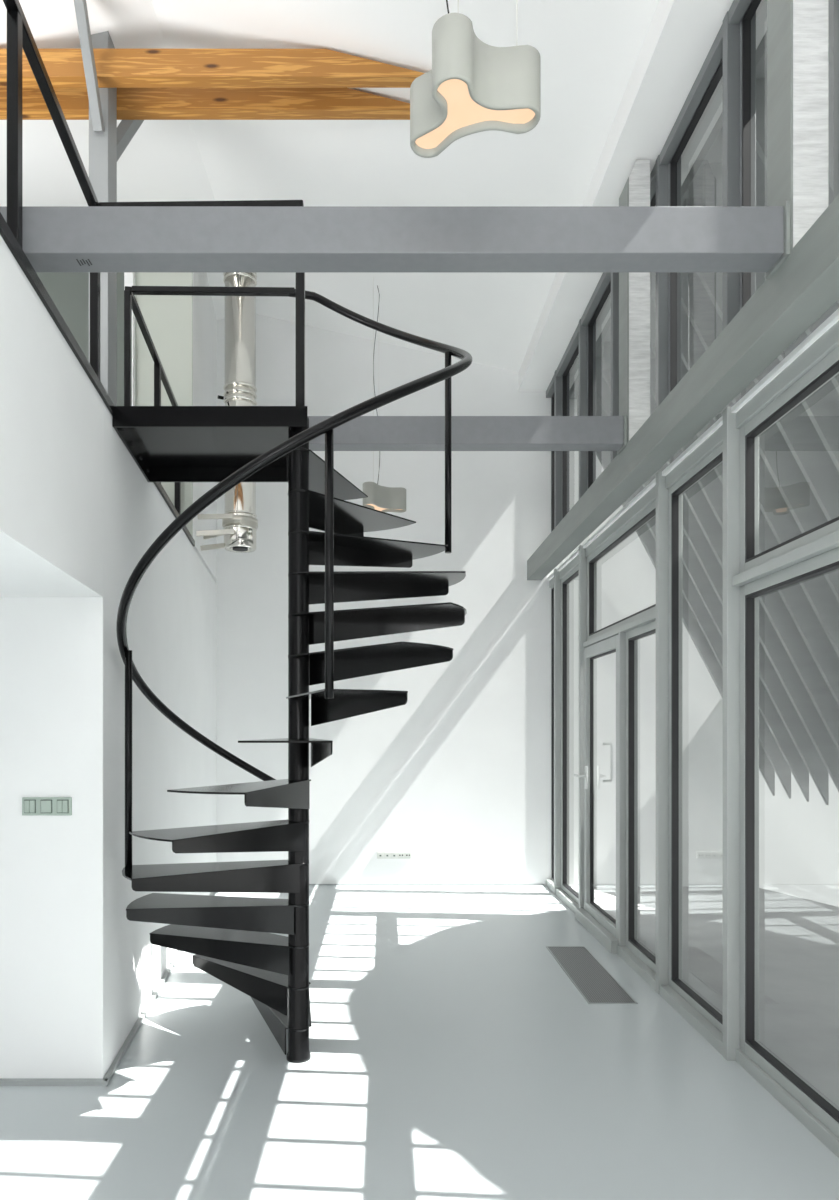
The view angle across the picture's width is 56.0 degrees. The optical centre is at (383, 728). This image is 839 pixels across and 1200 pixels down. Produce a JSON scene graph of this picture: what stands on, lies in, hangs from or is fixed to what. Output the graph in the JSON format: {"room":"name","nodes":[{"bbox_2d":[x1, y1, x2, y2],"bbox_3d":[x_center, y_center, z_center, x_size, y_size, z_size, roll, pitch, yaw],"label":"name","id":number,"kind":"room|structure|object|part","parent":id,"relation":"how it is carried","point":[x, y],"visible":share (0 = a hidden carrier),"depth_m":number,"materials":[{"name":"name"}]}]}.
{"room":"loft stair hall","nodes":[
{"label":"loft stair hall","id":0,"kind":"room"},
{"bbox_2d":[0,235,102,596],"bbox_3d":[-2.284,-0.973,0.777,3.202,0.829,5.106,0,0,0],"label":"wall","id":1,"kind":"structure","parent":0,"point":[51,412],"depth_m":2.64,"materials":[{"name":"white paint"}]},
{"bbox_2d":[1,236,192,545],"bbox_3d":[-2.284,-1.404,2.109,3.202,0.033,7.770,0,0,0],"label":"floor","id":2,"kind":"structure","parent":0,"point":[1,236],"depth_m":3.00,"materials":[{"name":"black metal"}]},
{"bbox_2d":[3,0,99,379],"bbox_3d":[-1.161,-1.917,1.930,0.041,0.994,3.434,0,0,-6],"label":"railing","id":3,"kind":"object","parent":2,"relation":"on","point":[19,35],"visible":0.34,"depth_m":2.63,"materials":[{"name":"black metal"}]},
{"bbox_3d":[-1.230,-1.901,2.620,0.038,0.960,0.038,0,0,0],"label":"post","id":4,"kind":"part","parent":3,"relation":"part of","materials":[{"name":"black metal"}]},
{"bbox_3d":[-1.160,-2.394,1.920,0.040,0.040,3.413,0,0,-6],"label":"rail","id":5,"kind":"part","parent":3,"relation":"part of","materials":[{"name":"black metal"}]},
{"bbox_3d":[-1.328,-1.901,3.619,0.038,0.960,0.038,0,0,0],"label":"post","id":6,"kind":"part","parent":3,"relation":"part of","materials":[{"name":"black metal"}]},
{"bbox_2d":[74,0,143,405],"bbox_3d":[-1.554,-2.732,4.367,0.382,2.622,0.744,0,0,0],"label":"post","id":7,"kind":"object","parent":2,"relation":"on","point":[107,141],"visible":0.6,"depth_m":4.43,"materials":[{"name":"grey metal"}]},
{"bbox_3d":[-1.609,-2.697,4.507,0.111,2.553,0.144,0,0,0],"label":"post","id":8,"kind":"part","parent":7,"relation":"part of","materials":[{"name":"grey metal"}]},
{"bbox_2d":[124,286,180,514],"bbox_3d":[-1.476,-1.916,5.113,0.041,0.991,1.700,0,0,-6],"label":"railing","id":9,"kind":"object","parent":2,"relation":"on","point":[130,302],"visible":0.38,"depth_m":4.54,"materials":[{"name":"black paint"}]},
{"bbox_3d":[-1.394,-1.901,4.285,0.033,0.960,0.033,0,0,0],"label":"post","id":10,"kind":"part","parent":9,"relation":"part of","materials":[{"name":"black paint"}]},
{"bbox_3d":[-1.477,-2.394,5.120,0.035,0.035,1.679,0,0,-6],"label":"rail","id":11,"kind":"part","parent":9,"relation":"part of","materials":[{"name":"black paint"}]},
{"bbox_3d":[-1.479,-1.901,5.139,0.038,0.960,0.038,0,0,0],"label":"post","id":12,"kind":"part","parent":9,"relation":"part of","materials":[{"name":"black metal"}]},
{"bbox_3d":[-1.558,-1.901,5.939,0.038,0.960,0.038,0,0,0],"label":"post","id":13,"kind":"part","parent":9,"relation":"part of","materials":[{"name":"black metal"}]},
{"bbox_2d":[0,403,216,1077],"bbox_3d":[-2.537,0.056,5.444,2.696,2.886,4.229,0,0,0],"label":"wall","id":14,"kind":"structure","parent":0,"point":[77,975],"depth_m":3.33,"materials":[{"name":"white paint"}]},
{"bbox_2d":[22,797,71,814],"bbox_3d":[-1.423,0.327,3.321,0.207,0.076,0.019,0,0,0],"label":"light switch panel","id":15,"kind":"object","parent":14,"relation":"attached to","point":[30,805],"visible":1,"depth_m":3.32,"materials":[{"name":"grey plastic"}]},
{"bbox_2d":[0,1078,108,1085],"bbox_3d":[-2.513,1.488,3.316,2.701,0.020,0.028,0,0,0],"label":"baseboard","id":16,"kind":"structure","parent":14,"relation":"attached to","point":[3,1081],"depth_m":3.30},
{"bbox_2d":[0,212,194,546],"bbox_3d":[-1.063,-1.410,2.109,0.018,0.040,7.810,0,0,-6],"label":"trim","id":17,"kind":"structure","parent":14,"relation":"attached to","point":[6,233],"depth_m":2.72,"materials":[{"name":"black paint"}]},
{"bbox_2d":[103,892,214,1081],"bbox_3d":[-1.384,1.488,5.431,0.025,0.020,4.280,0,0,-6],"label":"baseboard","id":18,"kind":"structure","parent":14,"relation":"attached to","point":[134,1030],"depth_m":3.99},
{"bbox_2d":[135,272,216,580],"bbox_3d":[-2.669,-2.781,6.768,2.432,2.720,1.582,0,0,0],"label":"wall","id":19,"kind":"structure","parent":0,"point":[168,319],"depth_m":5.98,"materials":[{"name":"grey paint"}]},
{"bbox_2d":[36,272,123,405],"bbox_3d":[-2.586,-2.525,5.952,1.265,2.209,0.050,0,0,0],"label":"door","id":20,"kind":"structure","parent":19,"relation":"in","point":[69,291],"depth_m":5.93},
{"bbox_2d":[124,272,134,405],"bbox_3d":[-1.920,-2.559,5.947,0.067,2.276,0.061,0,0,0],"label":"trim","id":21,"kind":"structure","parent":19,"relation":"attached to","point":[129,277],"depth_m":5.92,"materials":[{"name":"white paint"}]},
{"bbox_2d":[196,272,257,552],"bbox_3d":[-1.258,-2.707,6.390,0.470,2.523,0.498,0,0,-6],"label":"chimney flue","id":22,"kind":"object","parent":19,"relation":"attached to","point":[239,521],"visible":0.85,"depth_m":6.24,"materials":[{"name":"silver metal"}]},
{"bbox_3d":[-1.071,-1.626,6.216,0.133,0.086,0.013,0,0,-22],"label":"clamp arm","id":23,"kind":"part","parent":22,"relation":"part of","materials":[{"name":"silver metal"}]},
{"bbox_2d":[0,0,658,372],"bbox_3d":[-1.407,-3.789,2.947,5.399,0.859,9.446,0,0,0],"label":"ceiling","id":24,"kind":"structure","parent":0,"point":[589,50],"depth_m":5.04,"materials":[{"name":"white paint"}]},
{"bbox_2d":[0,88,409,119],"bbox_3d":[-1.387,-3.685,4.623,3.330,0.155,0.078,0,0,0],"label":"tie beam","id":25,"kind":"structure","parent":24,"relation":"attached to","point":[132,103],"depth_m":4.58,"materials":[{"name":"brown wood"}]},
{"bbox_2d":[0,48,424,87],"bbox_3d":[-1.387,-3.685,4.390,3.330,0.155,0.078,0,0,0],"label":"tie beam","id":26,"kind":"structure","parent":24,"relation":"attached to","point":[115,67],"depth_m":4.35,"materials":[{"name":"brown wood"}]},
{"bbox_2d":[363,285,405,512],"bbox_3d":[-0.034,-2.765,6.481,0.317,1.914,0.383,0,0,38],"label":"pendant lamp","id":27,"kind":"object","parent":24,"relation":"hanging from","point":[380,498],"visible":0.84,"depth_m":6.46,"materials":[{"name":"grey"}]},
{"bbox_3d":[-0.034,-1.897,6.481,0.317,0.179,0.383,0,0,38],"label":"lamp shade","id":28,"kind":"part","parent":27,"relation":"part of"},
{"bbox_2d":[367,504,402,510],"bbox_3d":[0.011,-1.834,6.468,0.295,0.009,0.323,0,0,12],"label":"diffuser","id":29,"kind":"object","parent":27,"relation":"attached to","point":[380,507],"depth_m":6.47,"materials":[{"name":"brown"}]},
{"bbox_2d":[410,0,540,157],"bbox_3d":[0.272,-2.765,2.337,0.383,1.914,0.317,0,0,0],"label":"pendant lamp","id":30,"kind":"object","parent":24,"relation":"hanging from","point":[472,86],"visible":1,"depth_m":2.29,"materials":[{"name":"grey"}]},
{"bbox_2d":[415,79,534,148],"bbox_3d":[0.256,-1.834,2.380,0.323,0.009,0.295,0,0,-26],"label":"diffuser","id":31,"kind":"object","parent":30,"relation":"attached to","point":[464,115],"depth_m":2.34,"materials":[{"name":"brown plastic"}]},
{"bbox_2d":[0,885,838,1199],"bbox_3d":[-1.110,1.565,2.892,5.550,0.133,9.335,0,0,0],"label":"floor","id":32,"kind":"structure","parent":0,"point":[454,1057],"depth_m":3.28,"materials":[{"name":"concrete"}]},
{"bbox_2d":[99,200,471,1062],"bbox_3d":[-0.488,-0.457,3.584,1.770,3.911,1.572,0,0,0],"label":"spiral staircase","id":33,"kind":"structure","parent":32,"relation":"on","point":[231,939],"depth_m":3.55,"materials":[{"name":"black metal"}]},
{"bbox_3d":[-1.227,-1.377,3.881,0.029,0.075,0.769,0,0,-6],"label":"wall plate","id":34,"kind":"part","parent":33,"relation":"part of","materials":[{"name":"black paint"}]},
{"bbox_3d":[-0.837,-2.394,3.610,0.938,0.033,0.040,0,0,1],"label":"landing rail","id":35,"kind":"part","parent":33,"relation":"part of","materials":[{"name":"black metal"}]},
{"bbox_3d":[-0.843,-1.421,3.891,0.876,0.011,0.766,0,0,0],"label":"landing plate","id":36,"kind":"part","parent":33,"relation":"part of","materials":[{"name":"black metal"}]},
{"bbox_3d":[-0.771,-1.385,3.492,0.863,0.091,0.013,0,0,0],"label":"plate","id":37,"kind":"part","parent":33,"relation":"part of","materials":[{"name":"black paint"}]},
{"bbox_3d":[-0.931,-2.394,4.304,0.886,0.033,0.038,0,0,-1],"label":"landing rail","id":38,"kind":"part","parent":33,"relation":"part of","materials":[{"name":"black metal"}]},
{"bbox_3d":[-0.843,-1.383,4.268,0.876,0.087,0.011,0,0,0],"label":"plate","id":39,"kind":"part","parent":33,"relation":"part of","materials":[{"name":"black paint"}]},
{"bbox_3d":[-0.389,-0.998,3.584,1.573,2.829,1.572,0,0,0],"label":"handrail","id":40,"kind":"part","parent":33,"relation":"part of","materials":[{"name":"black metal"}]},
{"bbox_3d":[-0.383,-1.904,3.602,0.040,0.955,0.040,0,0,0],"label":"post","id":41,"kind":"part","parent":33,"relation":"part of","materials":[{"name":"black metal"}]},
{"bbox_2d":[556,545,586,912],"bbox_3d":[1.612,-0.050,6.671,0.128,3.119,0.910,0,0,0],"label":"window","id":42,"kind":"structure","parent":32,"relation":"on","point":[577,566],"depth_m":7.01,"materials":[{"name":"grey metal"}]},
{"bbox_3d":[1.585,0.022,6.241,0.073,2.953,0.050,0,0,0],"label":"post","id":43,"kind":"part","parent":42,"relation":"part of","materials":[{"name":"grey metal"}]},
{"bbox_2d":[546,946,637,1003],"bbox_3d":[1.249,1.497,4.848,0.269,0.007,1.121,0,0,0],"label":"floor vent","id":44,"kind":"object","parent":32,"relation":"in","point":[594,982],"visible":1,"depth_m":4.75,"materials":[{"name":"metal"}]},
{"bbox_2d":[583,471,669,993],"bbox_3d":[1.612,-0.050,5.328,0.128,3.119,1.776,0,0,0],"label":"window","id":45,"kind":"structure","parent":32,"relation":"on","point":[654,970],"depth_m":5.14,"materials":[{"name":"grey metal"}]},
{"bbox_2d":[574,635,618,952],"bbox_3d":[1.609,0.431,5.744,0.211,2.136,0.988,0,0,0],"label":"door","id":46,"kind":"structure","parent":45,"relation":"attached to","point":[598,922],"depth_m":6.11,"materials":[{"name":"grey metal"}]},
{"bbox_3d":[1.539,0.377,6.161,0.070,0.178,0.156,0,0,0],"label":"handle","id":47,"kind":"part","parent":46,"relation":"part of","materials":[{"name":"silver metal"}]},
{"bbox_3d":[1.545,1.457,5.744,0.059,0.083,0.988,0,0,0],"label":"kick rail","id":48,"kind":"part","parent":46,"relation":"part of","materials":[{"name":"grey metal"}]},
{"bbox_3d":[1.676,0.250,5.883,0.078,0.300,0.022,0,0,0],"label":"pull handle","id":49,"kind":"part","parent":46,"relation":"part of","materials":[{"name":"white metal"}]},
{"bbox_3d":[1.585,0.022,4.465,0.073,2.953,0.050,0,0,0],"label":"post","id":50,"kind":"part","parent":45,"relation":"part of","materials":[{"name":"grey metal"}]},
{"bbox_2d":[660,407,739,1060],"bbox_3d":[1.612,-0.050,3.996,0.128,3.119,0.888,0,0,0],"label":"window","id":51,"kind":"structure","parent":32,"relation":"on","point":[722,1031],"depth_m":3.59,"materials":[{"name":"grey metal"}]},
{"bbox_3d":[1.585,0.022,3.577,0.073,2.953,0.050,0,0,0],"label":"post","id":52,"kind":"part","parent":51,"relation":"part of","materials":[{"name":"grey metal"}]},
{"bbox_2d":[215,314,722,885],"bbox_3d":[-0.167,-1.276,7.670,7.437,5.772,0.222,0,0,0],"label":"wall","id":53,"kind":"structure","parent":0,"point":[456,776],"depth_m":7.56,"materials":[{"name":"white paint"}]},
{"bbox_2d":[377,852,411,858],"bbox_3d":[0.099,1.210,7.551,0.331,0.067,0.015,0,0,0],"label":"power outlet","id":54,"kind":"object","parent":53,"relation":"attached to","point":[380,855],"visible":1,"depth_m":7.55,"materials":[{"name":"white plastic"}]},
{"bbox_2d":[309,884,543,884],"bbox_3d":[-0.027,1.493,7.555,3.117,0.011,0.009,0,0,0],"label":"baseboard","id":55,"kind":"structure","parent":53,"relation":"attached to","point":[309,884],"depth_m":7.55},
{"bbox_2d":[546,568,560,893],"bbox_3d":[1.612,-0.050,7.343,0.128,3.119,0.433,0,0,0],"label":"window","id":56,"kind":"structure","parent":53,"relation":"in","point":[554,882],"depth_m":7.13,"materials":[{"name":"grey metal"}]},
{"bbox_3d":[1.615,0.042,7.368,0.122,2.936,0.383,0,0,0],"label":"frame","id":57,"kind":"part","parent":56,"relation":"part of","materials":[{"name":"grey metal"}]},
{"bbox_3d":[1.585,0.022,7.151,0.073,2.953,0.050,0,0,0],"label":"post","id":58,"kind":"part","parent":56,"relation":"part of","materials":[{"name":"grey metal"}]},
{"bbox_2d":[546,370,561,531],"bbox_3d":[1.609,-2.498,7.332,0.122,1.487,0.455,0,0,0],"label":"window","id":59,"kind":"structure","parent":53,"relation":"in","point":[554,390],"depth_m":7.10,"materials":[{"name":"grey metal"}]},
{"bbox_3d":[1.612,-2.498,7.356,0.116,1.487,0.405,0,0,0],"label":"frame","id":60,"kind":"part","parent":59,"relation":"part of","materials":[{"name":"grey metal"}]},
{"bbox_3d":[1.590,-2.498,7.129,0.083,1.487,0.050,0,0,0],"label":"post","id":61,"kind":"part","parent":59,"relation":"part of","materials":[{"name":"grey metal"}]},
{"bbox_2d":[527,194,838,579],"bbox_3d":[1.444,-1.523,2.892,0.142,0.189,9.335,0,0,0],"label":"beam","id":62,"kind":"structure","parent":53,"relation":"attached to","point":[805,285],"depth_m":3.28,"materials":[{"name":"grey metal"}]},
{"bbox_2d":[0,201,789,278],"bbox_3d":[-0.534,-1.694,2.732,3.815,0.180,0.146,0,0,0],"label":"cross beam","id":63,"kind":"structure","parent":62,"relation":"attached to","point":[54,238],"depth_m":2.67,"materials":[{"name":"grey metal"}]},
{"bbox_3d":[1.366,-1.694,2.732,0.013,0.180,0.146,0,0,0],"label":"plate","id":64,"kind":"part","parent":63,"relation":"part of","materials":[{"name":"grey paint"}]},
{"bbox_2d":[308,414,626,453],"bbox_3d":[0.039,-1.694,4.523,2.668,0.180,0.146,0,0,0],"label":"cross beam","id":65,"kind":"structure","parent":62,"relation":"attached to","point":[362,433],"depth_m":4.46,"materials":[{"name":"grey metal"}]},
{"bbox_3d":[1.366,-1.694,4.523,0.013,0.180,0.146,0,0,0],"label":"plate","id":66,"kind":"part","parent":65,"relation":"part of","materials":[{"name":"grey paint"}]},
{"bbox_2d":[619,160,649,442],"bbox_3d":[1.465,-2.425,4.549,0.165,1.615,0.166,0,0,0],"label":"brick pillar","id":67,"kind":"structure","parent":62,"relation":"on","point":[634,287],"depth_m":4.47,"materials":[{"name":"white brick"}]},
{"bbox_2d":[767,0,827,250],"bbox_3d":[1.465,-2.425,2.757,0.165,1.615,0.166,0,0,0],"label":"brick pillar","id":68,"kind":"structure","parent":62,"relation":"on","point":[797,30],"depth_m":2.67,"materials":[{"name":"white brick"}]},
{"bbox_2d":[547,308,838,1157],"bbox_3d":[1.612,-0.050,2.892,0.128,3.119,9.335,0,0,0],"label":"window","id":69,"kind":"structure","parent":53,"relation":"in","point":[814,552],"depth_m":3.43,"materials":[{"name":"grey metal"}]},
{"bbox_2d":[519,0,766,391],"bbox_3d":[1.628,-3.458,2.947,0.673,0.433,9.446,0,0,0],"label":"wall","id":70,"kind":"structure","parent":0,"point":[681,34],"depth_m":4.25,"materials":[{"name":"white paint"}]},
{"bbox_2d":[570,0,838,804],"bbox_3d":[2.664,-1.316,3.275,1.776,3.850,8.547,0,0,0],"label":"building","id":71,"kind":"structure","parent":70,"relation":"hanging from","point":[799,453],"depth_m":5.49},
{"bbox_3d":[1.870,-3.202,3.275,0.189,0.078,8.547,0,0,0],"label":"eave rail","id":72,"kind":"part","parent":71,"relation":"part of","materials":[{"name":"white paint"}]},
{"label":"outside","id":73,"kind":"structure","parent":0,"visible":0},
{"bbox_2d":[571,886,838,1107],"bbox_3d":[4.995,1.572,2.614,6.660,0.120,9.890,0,0,0],"label":"ground","id":74,"kind":"structure","parent":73,"point":[799,937],"depth_m":5.05,"materials":[{"name":"concrete"}]},
{"bbox_2d":[759,770,838,906],"bbox_3d":[4.246,0.444,5.611,0.001,2.331,4.136,0,0,-20],"label":"wall","id":75,"kind":"structure","parent":74,"relation":"on","point":[799,838],"depth_m":7.06,"materials":[{"name":"white paint"}]},
{"bbox_3d":[1.626,-1.682,2.892,0.078,0.144,9.335,0,0,0],"label":"trim","id":76,"kind":"structure","parent":0,"visible":0},
{"bbox_2d":[556,319,586,518],"bbox_3d":[1.609,-2.498,6.660,0.122,1.487,0.888,0,0,0],"label":"window","id":77,"kind":"structure","parent":76,"relation":"on","point":[577,345],"depth_m":6.58,"materials":[{"name":"grey metal"}]},
{"bbox_3d":[1.590,-2.498,6.241,0.083,1.487,0.050,0,0,0],"label":"post","id":78,"kind":"part","parent":77,"relation":"part of","materials":[{"name":"grey metal"}]},
{"bbox_2d":[581,272,618,489],"bbox_3d":[1.609,-2.498,5.772,0.122,1.487,0.888,0,0,0],"label":"window","id":79,"kind":"structure","parent":76,"relation":"on","point":[608,282],"depth_m":5.83,"materials":[{"name":"grey metal"}]},
{"bbox_3d":[1.590,-2.498,5.353,0.083,1.487,0.050,0,0,0],"label":"post","id":80,"kind":"part","parent":79,"relation":"part of","materials":[{"name":"grey metal"}]},
{"bbox_2d":[650,155,668,407],"bbox_3d":[1.609,-2.498,4.884,0.122,1.487,0.888,0,0,0],"label":"window","id":81,"kind":"structure","parent":76,"relation":"on","point":[659,176],"depth_m":4.44,"materials":[{"name":"grey metal"}]},
{"bbox_3d":[1.612,-2.498,4.909,0.116,1.487,0.838,0,0,0],"label":"frame","id":82,"kind":"part","parent":81,"relation":"part of","materials":[{"name":"grey metal"}]},
{"bbox_3d":[1.590,-2.498,4.465,0.083,1.487,0.050,0,0,0],"label":"post","id":83,"kind":"part","parent":81,"relation":"part of","materials":[{"name":"grey metal"}]},
{"bbox_2d":[660,11,739,392],"bbox_3d":[1.609,-2.498,3.996,0.122,1.487,0.888,0,0,0],"label":"window","id":84,"kind":"structure","parent":76,"relation":"on","point":[723,57],"depth_m":3.78,"materials":[{"name":"grey metal"}]},
{"bbox_3d":[1.590,-2.498,3.577,0.083,1.487,0.050,0,0,0],"label":"post","id":85,"kind":"part","parent":84,"relation":"part of","materials":[{"name":"grey metal"}]},
{"bbox_2d":[729,0,838,309],"bbox_3d":[1.609,-2.498,3.108,0.122,1.487,0.888,0,0,0],"label":"window","id":86,"kind":"structure","parent":76,"relation":"on","point":[742,12],"depth_m":3.52,"materials":[{"name":"grey metal"}]},
{"bbox_3d":[1.612,-2.498,3.133,0.116,1.487,0.838,0,0,0],"label":"frame","id":87,"kind":"part","parent":86,"relation":"part of","materials":[{"name":"grey metal"}]},
{"bbox_3d":[1.590,-2.498,2.689,0.083,1.487,0.050,0,0,0],"label":"post","id":88,"kind":"part","parent":86,"relation":"part of","materials":[{"name":"grey metal"}]}
]}

